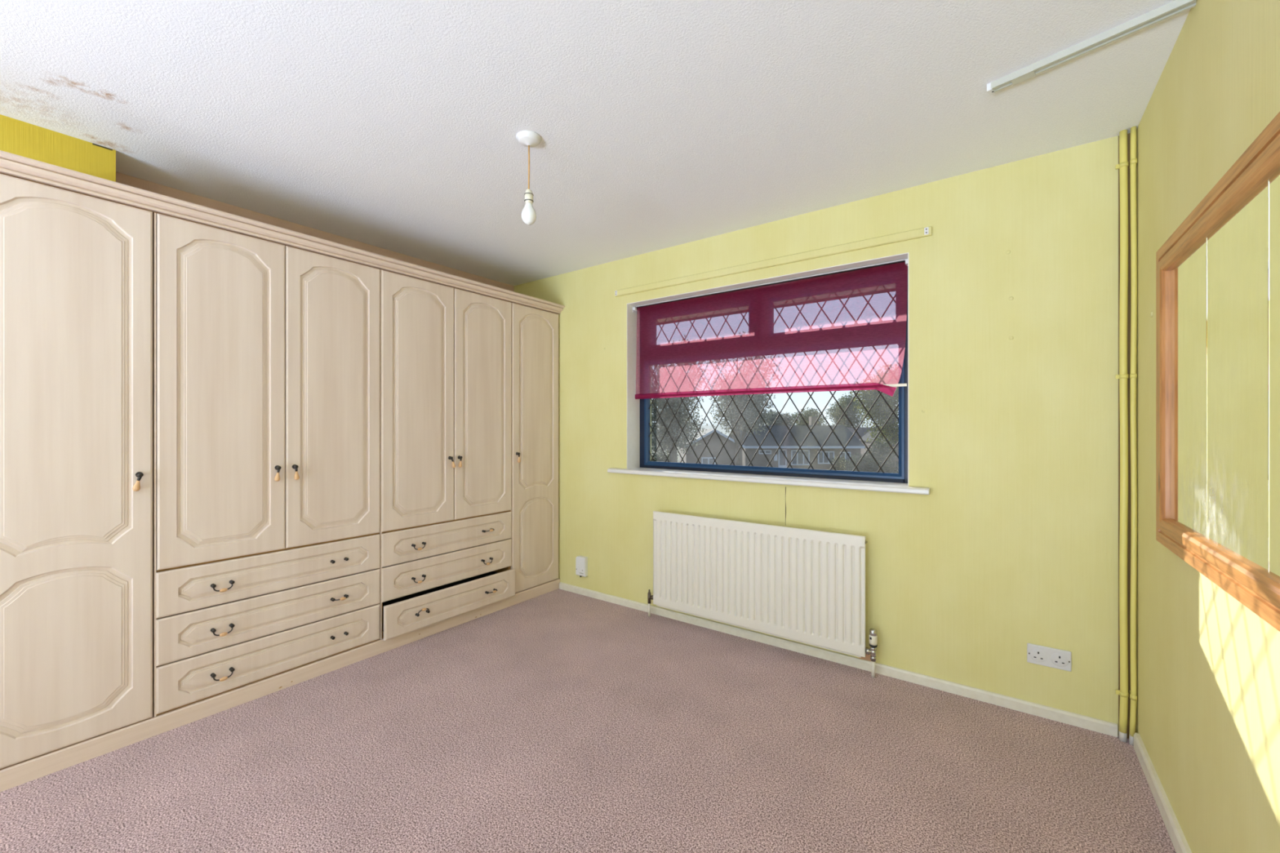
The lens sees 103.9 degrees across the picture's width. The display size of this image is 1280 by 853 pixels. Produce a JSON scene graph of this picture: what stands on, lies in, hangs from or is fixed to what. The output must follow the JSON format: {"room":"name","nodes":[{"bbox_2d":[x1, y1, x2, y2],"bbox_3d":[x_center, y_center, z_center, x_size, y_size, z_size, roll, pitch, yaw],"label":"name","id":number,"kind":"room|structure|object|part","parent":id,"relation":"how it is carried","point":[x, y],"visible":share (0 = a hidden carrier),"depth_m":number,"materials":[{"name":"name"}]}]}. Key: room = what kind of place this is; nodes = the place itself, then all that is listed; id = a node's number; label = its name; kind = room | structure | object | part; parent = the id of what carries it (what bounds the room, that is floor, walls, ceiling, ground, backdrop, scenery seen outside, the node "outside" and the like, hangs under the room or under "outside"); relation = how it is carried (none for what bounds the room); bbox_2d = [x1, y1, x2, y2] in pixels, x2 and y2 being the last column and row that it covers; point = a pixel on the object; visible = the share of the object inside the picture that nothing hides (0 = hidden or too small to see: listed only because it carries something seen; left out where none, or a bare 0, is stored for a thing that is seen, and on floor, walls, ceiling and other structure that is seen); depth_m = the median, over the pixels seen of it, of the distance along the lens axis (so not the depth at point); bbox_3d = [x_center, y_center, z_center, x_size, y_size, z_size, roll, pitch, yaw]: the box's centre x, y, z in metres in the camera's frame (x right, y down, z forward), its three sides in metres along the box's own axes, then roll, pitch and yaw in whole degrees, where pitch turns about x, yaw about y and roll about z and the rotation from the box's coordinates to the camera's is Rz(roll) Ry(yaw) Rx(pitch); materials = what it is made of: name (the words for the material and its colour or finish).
{"room":"empty bedroom","nodes":[
{"label":"empty bedroom","id":0,"kind":"room"},
{"bbox_2d":[0,114,115,182],"bbox_3d":[-3.487,-1.019,0.560,0.256,0.288,4.012,0,0,36],"label":"wall","id":1,"kind":"structure","parent":0,"point":[17,137],"depth_m":1.98,"materials":[{"name":"yellow paint"}]},
{"bbox_2d":[115,172,514,291],"bbox_3d":[-2.955,0.037,1.615,0.120,2.640,6.545,0,0,36],"label":"wall","id":2,"kind":"structure","parent":0,"point":[121,178],"depth_m":2.83,"materials":[{"name":"paper"}]},
{"bbox_2d":[0,588,1176,852],"bbox_3d":[-1.422,1.297,0.473,3.902,0.120,6.495,0,0,36],"label":"floor","id":3,"kind":"structure","parent":0,"point":[557,721],"depth_m":1.83,"materials":[{"name":"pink carpet"}]},
{"bbox_2d":[0,173,152,768],"bbox_3d":[-2.279,0.145,1.961,0.558,2.039,0.461,0,0,36],"label":"wardrobe","id":4,"kind":"object","parent":3,"relation":"on","point":[76,268],"visible":1,"depth_m":1.83,"materials":[{"name":"beige wood"}]},
{"bbox_3d":[-1.955,0.195,1.959,0.026,0.034,0.022,0,0,36],"label":"handle mount","id":5,"kind":"part","parent":4,"relation":"part of","materials":[{"name":"brown metal"}]},
{"bbox_2d":[152,212,380,717],"bbox_3d":[-1.868,0.145,2.506,0.583,2.039,0.899,0,0,36],"label":"wardrobe","id":6,"kind":"object","parent":3,"relation":"on","point":[266,354],"visible":1,"depth_m":2.27,"materials":[{"name":"beige wood"}]},
{"bbox_3d":[-1.812,-0.140,2.192,0.018,1.433,0.442,0,0,36],"label":"door","id":7,"kind":"part","parent":6,"relation":"part of","materials":[{"name":"beige wood"}]},
{"bbox_3d":[-1.682,1.062,2.372,0.018,0.187,0.891,0,0,36],"label":"drawer","id":8,"kind":"part","parent":6,"relation":"part of","materials":[{"name":"beige wood"}]},
{"bbox_3d":[-1.682,0.869,2.372,0.018,0.186,0.891,0,0,36],"label":"drawer","id":9,"kind":"part","parent":6,"relation":"part of","materials":[{"name":"beige wood"}]},
{"bbox_3d":[-1.682,0.678,2.372,0.018,0.183,0.891,0,0,36],"label":"drawer","id":10,"kind":"part","parent":6,"relation":"part of","materials":[{"name":"beige wood"}]},
{"bbox_3d":[-1.684,0.198,2.333,0.026,0.034,0.022,0,0,36],"label":"handle mount","id":11,"kind":"part","parent":6,"relation":"part of","materials":[{"name":"brown metal"}]},
{"bbox_3d":[-1.643,0.198,2.390,0.026,0.034,0.022,0,0,36],"label":"handle mount","id":12,"kind":"part","parent":6,"relation":"part of","materials":[{"name":"brown metal"}]},
{"bbox_3d":[-1.550,-0.140,2.554,0.018,1.433,0.442,0,0,36],"label":"door","id":13,"kind":"part","parent":6,"relation":"part of","materials":[{"name":"beige wood"}]},
{"bbox_2d":[0,578,559,791],"bbox_3d":[-1.423,1.201,2.739,0.029,0.072,2.724,0,0,36],"label":"plinth","id":14,"kind":"object","parent":3,"relation":"on","point":[13,775],"visible":0.99,"depth_m":2.16,"materials":[{"name":"beige wood"}]},
{"bbox_2d":[378,269,515,640],"bbox_3d":[-1.323,0.145,3.224,0.623,2.039,0.901,0,0,36],"label":"wardrobe","id":15,"kind":"object","parent":3,"relation":"on","point":[446,532],"visible":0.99,"depth_m":3.04,"materials":[{"name":"beige wood"}]},
{"bbox_2d":[0,150,564,314],"bbox_3d":[-1.403,-0.890,2.723,0.081,0.055,2.726,0,0,36],"label":"crown molding","id":16,"kind":"structure","parent":15,"relation":"on","point":[11,164],"depth_m":2.17,"materials":[{"name":"beige wood"}]},
{"bbox_3d":[-1.285,-0.140,2.919,0.018,1.433,0.444,0,0,36],"label":"door","id":17,"kind":"part","parent":15,"relation":"part of","materials":[{"name":"beige wood"}]},
{"bbox_3d":[-1.561,0.872,3.396,0.005,0.550,0.866,0,0,36],"label":"panel","id":18,"kind":"part","parent":15,"relation":"part of","materials":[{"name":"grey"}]},
{"bbox_3d":[-1.153,0.869,3.101,0.018,0.186,0.892,0,0,36],"label":"drawer","id":19,"kind":"part","parent":15,"relation":"part of","materials":[{"name":"beige wood"}]},
{"bbox_3d":[-1.153,0.678,3.101,0.018,0.183,0.892,0,0,36],"label":"drawer","id":20,"kind":"part","parent":15,"relation":"part of","materials":[{"name":"beige wood"}]},
{"bbox_3d":[-1.122,1.067,3.076,0.018,0.183,0.895,0,0,36],"label":"drawer","id":21,"kind":"part","parent":15,"relation":"part of","materials":[{"name":"beige wood"}]},
{"bbox_3d":[-1.021,-0.140,3.283,0.018,1.433,0.443,0,0,36],"label":"door","id":22,"kind":"part","parent":15,"relation":"part of","materials":[{"name":"beige wood"}]},
{"bbox_2d":[510,302,558,593],"bbox_3d":[-0.951,0.145,3.791,0.558,2.039,0.453,0,0,36],"label":"wardrobe","id":23,"kind":"object","parent":3,"relation":"on","point":[535,331],"visible":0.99,"depth_m":3.63,"materials":[{"name":"beige wood"}]},
{"bbox_2d":[0,0,1191,285],"bbox_3d":[-1.422,-1.223,0.473,3.902,0.120,6.495,0,0,36],"label":"ceiling","id":24,"kind":"structure","parent":0,"point":[391,125],"depth_m":1.78,"materials":[{"name":"white paint"}]},
{"bbox_2d":[515,130,541,225],"bbox_3d":[-0.447,-0.988,2.017,0.100,0.350,0.100,0,0,36],"label":"pendant lamp","id":25,"kind":"object","parent":24,"relation":"hanging from","point":[530,139],"visible":1,"depth_m":2.00,"materials":[{"name":"white plastic"}]},
{"bbox_3d":[-0.447,-0.856,2.017,0.060,0.086,0.060,0,0,36],"label":"bulb","id":26,"kind":"part","parent":25,"relation":"part of","materials":[{"name":"white glass"}]},
{"bbox_2d":[986,0,1196,95],"bbox_3d":[1.345,-1.151,1.532,0.036,0.025,0.476,0,0,-40],"label":"track","id":27,"kind":"object","parent":24,"relation":"attached to","point":[1175,7],"visible":1,"depth_m":1.50,"materials":[{"name":"grey plastic"}]},
{"bbox_2d":[514,133,1130,738],"bbox_3d":[0.621,0.037,3.120,4.102,2.640,0.310,0,0,36],"label":"wall","id":28,"kind":"structure","parent":0,"point":[1014,288],"depth_m":2.31,"materials":[{"name":"yellow paint"}]},
{"bbox_2d":[575,555,587,577],"bbox_3d":[-0.430,1.032,3.683,0.092,0.154,0.032,0,0,36],"label":"socket","id":29,"kind":"object","parent":28,"relation":"attached to","point":[581,562],"visible":1,"depth_m":3.67,"materials":[{"name":"white plastic"}]},
{"bbox_2d":[647,511,877,677],"bbox_3d":[0.619,0.891,2.880,1.378,0.692,0.075,0,0,36],"label":"radiator","id":30,"kind":"object","parent":28,"relation":"attached to","point":[806,586],"visible":1,"depth_m":2.77,"materials":[{"name":"beige metal"}]},
{"bbox_2d":[607,467,929,494],"bbox_3d":[0.623,0.306,3.004,1.952,0.029,0.205,0,0,36],"label":"window sill","id":31,"kind":"structure","parent":28,"relation":"attached to","point":[898,487],"depth_m":2.81,"materials":[{"name":"white paint"}]},
{"bbox_2d":[614,226,931,297],"bbox_3d":[0.605,-0.929,2.939,1.919,0.042,0.022,0,0,36],"label":"batten","id":32,"kind":"object","parent":28,"relation":"attached to","point":[926,231],"visible":1,"depth_m":2.77,"materials":[{"name":"yellow paint"}]},
{"bbox_3d":[1.361,-0.929,2.381,0.018,0.034,0.003,0,0,36],"label":"plate","id":33,"kind":"part","parent":32,"relation":"part of","materials":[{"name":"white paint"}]},
{"bbox_2d":[640,265,907,483],"bbox_3d":[0.704,-0.276,3.081,1.756,1.175,0.111,0,0,36],"label":"window","id":34,"kind":"structure","parent":28,"relation":"in","point":[646,461],"depth_m":2.96,"materials":[{"name":"blue"}]},
{"bbox_3d":[0.403,-0.524,3.248,0.118,0.030,0.027,0,0,36],"label":"casement handle","id":35,"kind":"part","parent":34,"relation":"part of","materials":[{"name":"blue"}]},
{"bbox_2d":[632,258,907,399],"bbox_3d":[0.658,-0.496,3.018,1.722,0.691,0.062,0,0,36],"label":"roller blind","id":36,"kind":"object","parent":34,"relation":"attached to","point":[889,389],"visible":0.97,"depth_m":2.89,"materials":[{"name":"fabric"}]},
{"bbox_3d":[1.079,-0.524,2.758,0.118,0.030,0.027,0,0,36],"label":"casement handle","id":37,"kind":"part","parent":34,"relation":"part of","materials":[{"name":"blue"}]},
{"bbox_2d":[656,284,895,325],"bbox_3d":[0.064,-1.845,2.643,9.000,1.837,3.355,0,0,36],"label":"eave","id":38,"kind":"object","parent":28,"relation":"attached to","point":[879,287],"depth_m":3.77,"materials":[{"name":"grey"}]},
{"bbox_2d":[559,582,1117,737],"bbox_3d":[0.646,1.214,2.913,3.110,0.047,0.016,0,0,36],"label":"baseboard","id":39,"kind":"structure","parent":28,"relation":"attached to","point":[1081,721],"depth_m":2.49,"materials":[{"name":"beige paint"}]},
{"bbox_2d":[1026,643,1071,671],"bbox_3d":[1.735,0.978,2.126,0.146,0.082,0.011,0,0,36],"label":"wall socket","id":40,"kind":"object","parent":28,"relation":"attached to","point":[1051,657],"visible":1,"depth_m":2.12,"materials":[{"name":"white plastic"}]},
{"bbox_2d":[1030,648,1047,662],"bbox_3d":[1.704,0.979,2.143,0.058,0.058,0.002,0,0,36],"label":"outlet","id":41,"kind":"object","parent":40,"relation":"attached to","point":[1037,655],"depth_m":2.14,"materials":[{"name":"white plastic"}]},
{"bbox_2d":[1050,653,1068,666],"bbox_3d":[1.761,0.979,2.102,0.058,0.058,0.002,0,0,36],"label":"outlet","id":42,"kind":"object","parent":40,"relation":"attached to","point":[1057,660],"depth_m":2.10,"materials":[{"name":"white plastic"}]},
{"bbox_2d":[1115,129,1128,742],"bbox_3d":[1.905,0.037,1.981,0.038,2.400,0.042,0,0,36],"label":"pipe","id":43,"kind":"object","parent":28,"relation":"attached to","point":[1123,164],"visible":1,"depth_m":1.97,"materials":[{"name":"yellow paint"}]},
{"bbox_2d":[1135,0,1279,852],"bbox_3d":[0.196,0.037,-0.547,0.124,2.640,6.745,0,0,36],"label":"wall","id":44,"kind":"structure","parent":0,"point":[1207,723],"depth_m":1.32,"materials":[{"name":"yellow paint"}]},
{"bbox_2d":[1128,125,1137,746],"bbox_3d":[1.926,0.037,1.960,0.023,2.400,0.051,0,0,36],"label":"pipe","id":45,"kind":"object","parent":44,"relation":"attached to","point":[1133,160],"visible":1,"depth_m":1.94,"materials":[{"name":"yellow paint"}]},
{"bbox_2d":[1133,733,1191,852],"bbox_3d":[0.065,1.208,-0.615,0.016,0.059,6.280,0,0,36],"label":"baseboard","id":46,"kind":"structure","parent":44,"relation":"attached to","point":[1179,841],"depth_m":1.60,"materials":[{"name":"beige paint"}]},
{"bbox_2d":[1155,111,1279,631],"bbox_3d":[1.208,-0.098,0.970,0.027,0.934,1.590,0,0,36],"label":"wall mirror","id":47,"kind":"object","parent":44,"relation":"attached to","point":[1218,273],"visible":1,"depth_m":1.14,"materials":[{"name":"brown wood"}]},
{"bbox_3d":[1.208,0.326,0.970,0.027,0.086,1.590,0,0,36],"label":"frame rail","id":48,"kind":"part","parent":47,"relation":"part of","materials":[{"name":"brown wood"}]},
{"bbox_3d":[1.208,-0.522,0.970,0.027,0.086,1.590,0,0,36],"label":"frame rail","id":49,"kind":"part","parent":47,"relation":"part of","materials":[{"name":"brown wood"}]},
{"label":"outside","id":50,"kind":"structure","parent":0,"visible":0},
{"bbox_2d":[651,439,681,462],"bbox_3d":[29.925,4.187,66.807,150.000,0.300,136.700,0,0,36],"label":"ground","id":51,"kind":"structure","parent":50,"point":[677,453],"depth_m":78.68,"materials":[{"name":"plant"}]},
{"bbox_2d":[651,449,679,462],"bbox_3d":[1.439,2.702,29.870,3.100,2.651,2.954,0,0,36],"label":"round bush","id":52,"kind":"object","parent":51,"relation":"on","point":[661,460],"visible":0.12,"depth_m":30.06,"materials":[{"name":"green plant"}]},
{"bbox_2d":[651,335,709,462],"bbox_3d":[1.233,0.104,22.413,3.742,8.074,3.401,0,0,1],"label":"tree","id":53,"kind":"object","parent":51,"relation":"on","point":[667,415],"visible":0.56,"depth_m":21.79,"materials":[{"name":"green plant"}]},
{"bbox_2d":[678,428,745,465],"bbox_3d":[5.334,2.100,38.850,4.287,3.873,6.300,0,0,0],"label":"gabled house","id":54,"kind":"structure","parent":51,"relation":"on","point":[714,445],"depth_m":36.00,"materials":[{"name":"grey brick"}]},
{"bbox_3d":[4.920,2.759,35.985,0.832,0.924,0.010,0,0,0],"label":"pane","id":55,"kind":"part","parent":54,"relation":"part of","materials":[{"name":"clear glass"}]},
{"bbox_2d":[700,331,782,465],"bbox_3d":[4.936,-0.256,24.214,3.738,8.792,3.682,0,0,32],"label":"tree","id":56,"kind":"object","parent":51,"relation":"on","point":[750,413],"visible":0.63,"depth_m":23.69,"materials":[{"name":"green plant"}]},
{"bbox_2d":[763,410,795,425],"bbox_3d":[19.837,0.880,71.966,5.089,6.524,5.071,0,0,36],"label":"tree","id":57,"kind":"object","parent":51,"relation":"on","point":[786,417],"visible":0.49,"depth_m":71.03,"materials":[{"name":"green plant"}]},
{"bbox_2d":[729,416,865,471],"bbox_3d":[12.802,1.587,42.945,9.466,4.900,7.910,0,0,0],"label":"house","id":58,"kind":"structure","parent":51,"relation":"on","point":[833,448],"depth_m":39.35,"materials":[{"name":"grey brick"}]},
{"bbox_3d":[11.183,2.864,39.330,0.648,2.142,0.080,0,0,0],"label":"door","id":59,"kind":"part","parent":58,"relation":"part of","materials":[{"name":"grey"}]},
{"bbox_3d":[11.183,2.864,39.335,0.468,1.962,0.010,0,0,0],"label":"pane","id":60,"kind":"part","parent":58,"relation":"part of","materials":[{"name":"grey glass"}]},
{"bbox_3d":[12.578,2.441,39.335,1.265,1.016,0.010,0,0,0],"label":"pane","id":61,"kind":"part","parent":58,"relation":"part of","materials":[{"name":"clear glass"}]},
{"bbox_3d":[14.596,2.441,39.335,1.115,0.816,0.010,0,0,0],"label":"pane","id":62,"kind":"part","parent":58,"relation":"part of","materials":[{"name":"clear glass"}]},
{"bbox_3d":[16.115,2.391,39.335,0.667,0.617,0.010,0,0,0],"label":"pane","id":63,"kind":"part","parent":58,"relation":"part of","materials":[{"name":"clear glass"}]},
{"bbox_2d":[790,407,827,425],"bbox_3d":[24.994,0.601,75.184,5.606,7.083,6.930,0,0,36],"label":"tree","id":64,"kind":"object","parent":51,"relation":"on","point":[800,421],"visible":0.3,"depth_m":74.31,"materials":[{"name":"green plant"}]},
{"bbox_2d":[828,455,855,471],"bbox_3d":[13.648,3.062,32.871,2.745,2.261,1.934,0,0,36],"label":"round bush","id":65,"kind":"object","parent":51,"relation":"on","point":[842,464],"visible":0.21,"depth_m":32.91,"materials":[{"name":"green plant"}]},
{"bbox_2d":[825,392,866,427],"bbox_3d":[27.897,-0.211,68.001,4.842,8.704,5.873,0,0,-18],"label":"broadleaf tree","id":66,"kind":"object","parent":51,"relation":"on","point":[835,411],"visible":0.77,"depth_m":66.94,"materials":[{"name":"green plant"}]},
{"bbox_2d":[847,427,878,439],"bbox_3d":[24.442,2.068,55.220,4.917,3.937,7.160,0,0,0],"label":"house","id":67,"kind":"structure","parent":51,"relation":"on","point":[861,431],"depth_m":54.12,"materials":[{"name":"brick"}]},
{"bbox_2d":[844,438,898,473],"bbox_3d":[11.005,2.211,24.023,2.353,3.380,2.670,0,0,-20],"label":"round bush","id":68,"kind":"object","parent":51,"relation":"on","point":[868,464],"visible":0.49,"depth_m":23.67,"materials":[{"name":"green plant"}]},
{"bbox_2d":[849,362,898,472],"bbox_3d":[13.136,0.279,26.993,3.558,7.725,3.868,0,0,36],"label":"autumn tree","id":69,"kind":"object","parent":51,"relation":"on","point":[880,411],"visible":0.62,"depth_m":26.67,"materials":[{"name":"green plant"}]},
{"bbox_2d":[858,431,898,471],"bbox_3d":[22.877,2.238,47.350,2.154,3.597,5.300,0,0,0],"label":"gabled house","id":70,"kind":"structure","parent":51,"relation":"on","point":[865,437],"depth_m":48.15,"materials":[{"name":"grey brick"}]}
]}

